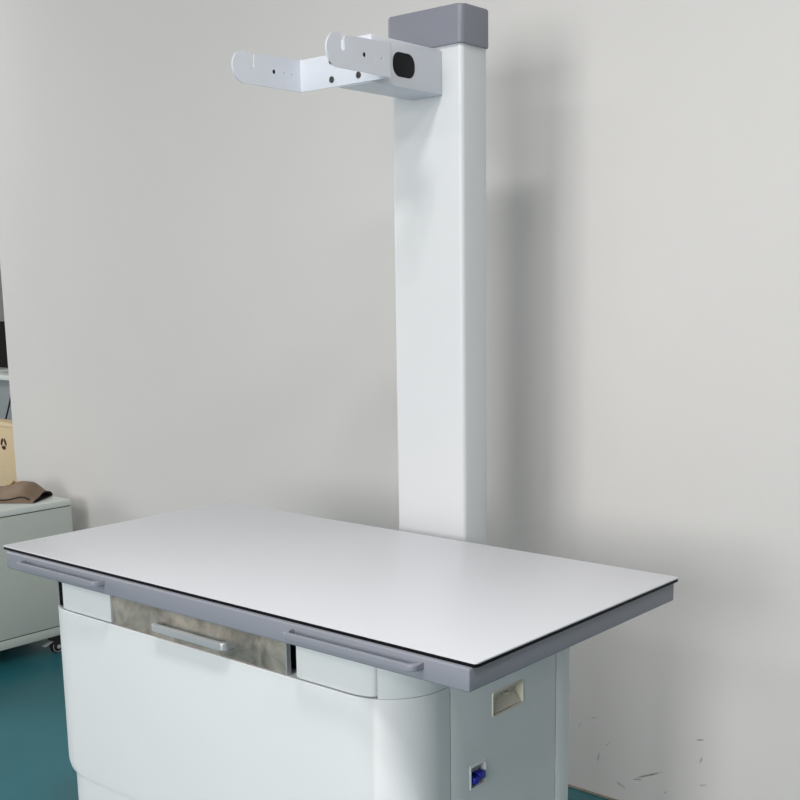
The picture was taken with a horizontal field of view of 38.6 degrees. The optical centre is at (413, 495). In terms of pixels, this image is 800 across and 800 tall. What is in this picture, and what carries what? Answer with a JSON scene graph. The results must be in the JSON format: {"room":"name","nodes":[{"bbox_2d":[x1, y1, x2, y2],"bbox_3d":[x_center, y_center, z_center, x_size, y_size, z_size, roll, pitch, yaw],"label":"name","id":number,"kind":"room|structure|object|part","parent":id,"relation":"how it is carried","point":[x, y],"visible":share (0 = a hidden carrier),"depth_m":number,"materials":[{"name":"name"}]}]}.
{"room":"radiology room","nodes":[
{"label":"radiology room","id":0,"kind":"room"},
{"bbox_2d":[0,268,7,369],"bbox_3d":[-5.053,-1.123,5.293,0.100,2.950,7.800,8,13,39],"label":"wall","id":1,"kind":"structure","parent":0,"point":[1,294],"depth_m":7.86,"materials":[{"name":"paint"}]},
{"bbox_2d":[0,638,607,799],"bbox_3d":[-1.246,0.900,2.423,9.800,0.100,7.800,8,13,39],"label":"floor","id":2,"kind":"structure","parent":0,"point":[35,764],"depth_m":3.33,"materials":[{"name":"teal"}]},
{"bbox_2d":[0,369,11,419],"bbox_3d":[-1.697,-0.181,5.714,1.100,0.858,0.520,8,13,39],"label":"desk","id":3,"kind":"object","parent":2,"relation":"on","point":[4,374],"visible":0.02,"depth_m":5.60,"materials":[{"name":"laminate"}]},
{"bbox_2d":[0,321,7,367],"bbox_3d":[-1.835,-0.718,5.569,0.600,0.254,0.160,8,13,39],"label":"computer monitor","id":4,"kind":"object","parent":3,"relation":"on","point":[3,348],"visible":0.02,"depth_m":5.65,"materials":[{"name":"black plastic"}]},
{"bbox_2d":[5,398,10,418],"bbox_3d":[-1.993,-0.163,5.598,0.229,0.868,0.056,3,11,21],"label":"power cord","id":5,"kind":"object","parent":3,"relation":"hanging from","point":[10,398],"visible":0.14,"depth_m":5.53,"materials":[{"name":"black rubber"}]},
{"bbox_2d":[0,496,72,652],"bbox_3d":[-1.615,0.312,3.889,0.448,0.540,0.783,8,13,39],"label":"base cabinet","id":6,"kind":"object","parent":2,"relation":"on","point":[29,610],"visible":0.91,"depth_m":3.90,"materials":[{"name":"metal"}]},
{"bbox_2d":[0,480,52,502],"bbox_3d":[-1.462,-0.018,4.006,0.340,0.065,0.260,0,10,7],"label":"leather bag","id":7,"kind":"object","parent":6,"relation":"on","point":[14,491],"visible":1,"depth_m":3.96,"materials":[{"name":"brown leather"}]},
{"bbox_3d":[-1.295,0.002,3.990,0.003,0.026,0.155,0,10,7],"label":"mouth trim","id":8,"kind":"part","parent":7,"relation":"part of","materials":[{"name":"black leather"}]},
{"bbox_3d":[-1.601,0.496,3.940,0.444,0.031,0.740,8,13,39],"label":"rail","id":9,"kind":"part","parent":6,"relation":"part of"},
{"bbox_3d":[-1.283,0.520,4.006,0.020,0.015,0.038,8,13,39],"label":"brake lever","id":10,"kind":"part","parent":6,"relation":"part of","materials":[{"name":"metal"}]},
{"bbox_2d":[3,502,677,799],"bbox_3d":[-0.190,0.493,2.209,1.200,0.750,0.619,8,13,39],"label":"examination table","id":11,"kind":"object","parent":2,"relation":"on","point":[224,650],"visible":1,"depth_m":1.96,"materials":[{"name":"white laminate"}]},
{"bbox_3d":[-0.636,0.160,2.404,0.046,0.068,0.314,6,12,33],"label":"corner panel","id":12,"kind":"part","parent":11,"relation":"part of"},
{"bbox_3d":[-0.673,0.147,2.161,0.265,0.010,0.025,8,13,39],"label":"rail handle","id":13,"kind":"part","parent":11,"relation":"part of","materials":[{"name":"grey paint"}]},
{"bbox_3d":[-0.584,0.189,2.237,0.164,0.063,0.140,8,13,39],"label":"drawer","id":14,"kind":"part","parent":11,"relation":"part of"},
{"bbox_3d":[-0.334,0.726,2.117,0.933,0.269,0.123,8,13,39],"label":"panel","id":15,"kind":"part","parent":11,"relation":"part of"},
{"bbox_3d":[-0.385,0.242,1.973,0.196,0.013,0.025,8,13,39],"label":"drawer handle","id":16,"kind":"part","parent":11,"relation":"part of","materials":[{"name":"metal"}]},
{"bbox_3d":[-0.383,0.233,1.988,0.466,0.065,0.004,8,13,39],"label":"steel drawer","id":17,"kind":"part","parent":11,"relation":"part of","materials":[{"name":"silver metal"}]},
{"bbox_3d":[-0.282,0.410,2.144,0.955,0.340,0.324,8,13,39],"label":"panel","id":18,"kind":"part","parent":11,"relation":"part of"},
{"bbox_3d":[-0.081,0.258,1.819,0.160,0.063,0.140,8,13,39],"label":"drawer","id":19,"kind":"part","parent":11,"relation":"part of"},
{"bbox_3d":[-0.182,0.148,2.149,1.171,0.035,0.590,8,13,39],"label":"frame","id":20,"kind":"part","parent":11,"relation":"part of","materials":[{"name":"grey paint"}]},
{"bbox_3d":[-0.096,0.227,1.682,0.268,0.010,0.025,8,13,39],"label":"rail handle","id":21,"kind":"part","parent":11,"relation":"part of","materials":[{"name":"grey paint"}]},
{"bbox_2d":[231,3,487,544],"bbox_3d":[-0.044,-0.050,2.298,0.283,1.783,0.523,8,13,39],"label":"support column","id":22,"kind":"structure","parent":11,"relation":"attached to","point":[431,63],"depth_m":2.29,"materials":[{"name":"white metal"}]},
{"bbox_3d":[-0.043,-0.810,2.169,0.083,0.084,0.206,8,13,39],"label":"arm","id":23,"kind":"part","parent":22,"relation":"part of"},
{"bbox_3d":[0.059,-0.044,2.423,0.183,1.700,0.084,8,13,39],"label":"post","id":24,"kind":"part","parent":22,"relation":"part of","materials":[{"name":"white metal"}]},
{"bbox_3d":[0.000,0.271,1.749,0.122,0.066,0.037,-6,11,-24],"label":"corner panel","id":25,"kind":"part","parent":11,"relation":"part of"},
{"bbox_3d":[0.102,0.460,1.869,0.023,0.016,0.030,8,13,39],"label":"switch lever","id":26,"kind":"part","parent":11,"relation":"part of","materials":[{"name":"blue plastic"}]},
{"bbox_3d":[0.150,0.543,1.949,0.018,0.677,0.299,8,13,39],"label":"panel","id":27,"kind":"part","parent":11,"relation":"part of","materials":[{"name":"white metal"}]},
{"bbox_3d":[0.152,0.338,1.913,0.016,0.043,0.090,8,13,39],"label":"recessed pull","id":28,"kind":"part","parent":11,"relation":"part of","materials":[{"name":"beige plastic"}]},
{"bbox_3d":[-1.723,0.184,5.089,0.830,0.365,0.440,8,13,39],"label":"storage bench","id":29,"kind":"object","parent":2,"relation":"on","visible":0},
{"bbox_2d":[0,419,16,485],"bbox_3d":[-1.707,-0.138,4.811,0.400,0.367,0.102,8,13,39],"label":"cardboard box","id":30,"kind":"object","parent":29,"relation":"on","point":[7,452],"visible":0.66,"depth_m":4.72,"materials":[{"name":"beige cardboard"}]},
{"bbox_2d":[0,0,799,799],"bbox_3d":[0.973,-0.643,2.223,6.478,2.950,0.120,8,13,39],"label":"wall","id":31,"kind":"structure","parent":0,"point":[197,261],"depth_m":2.83,"materials":[{"name":"white paint"}]},
{"bbox_2d":[568,784,616,799],"bbox_3d":[0.879,0.805,2.499,6.255,0.010,0.008,8,13,39],"label":"trim","id":32,"kind":"structure","parent":31,"relation":"attached to","point":[569,785],"depth_m":2.86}
]}

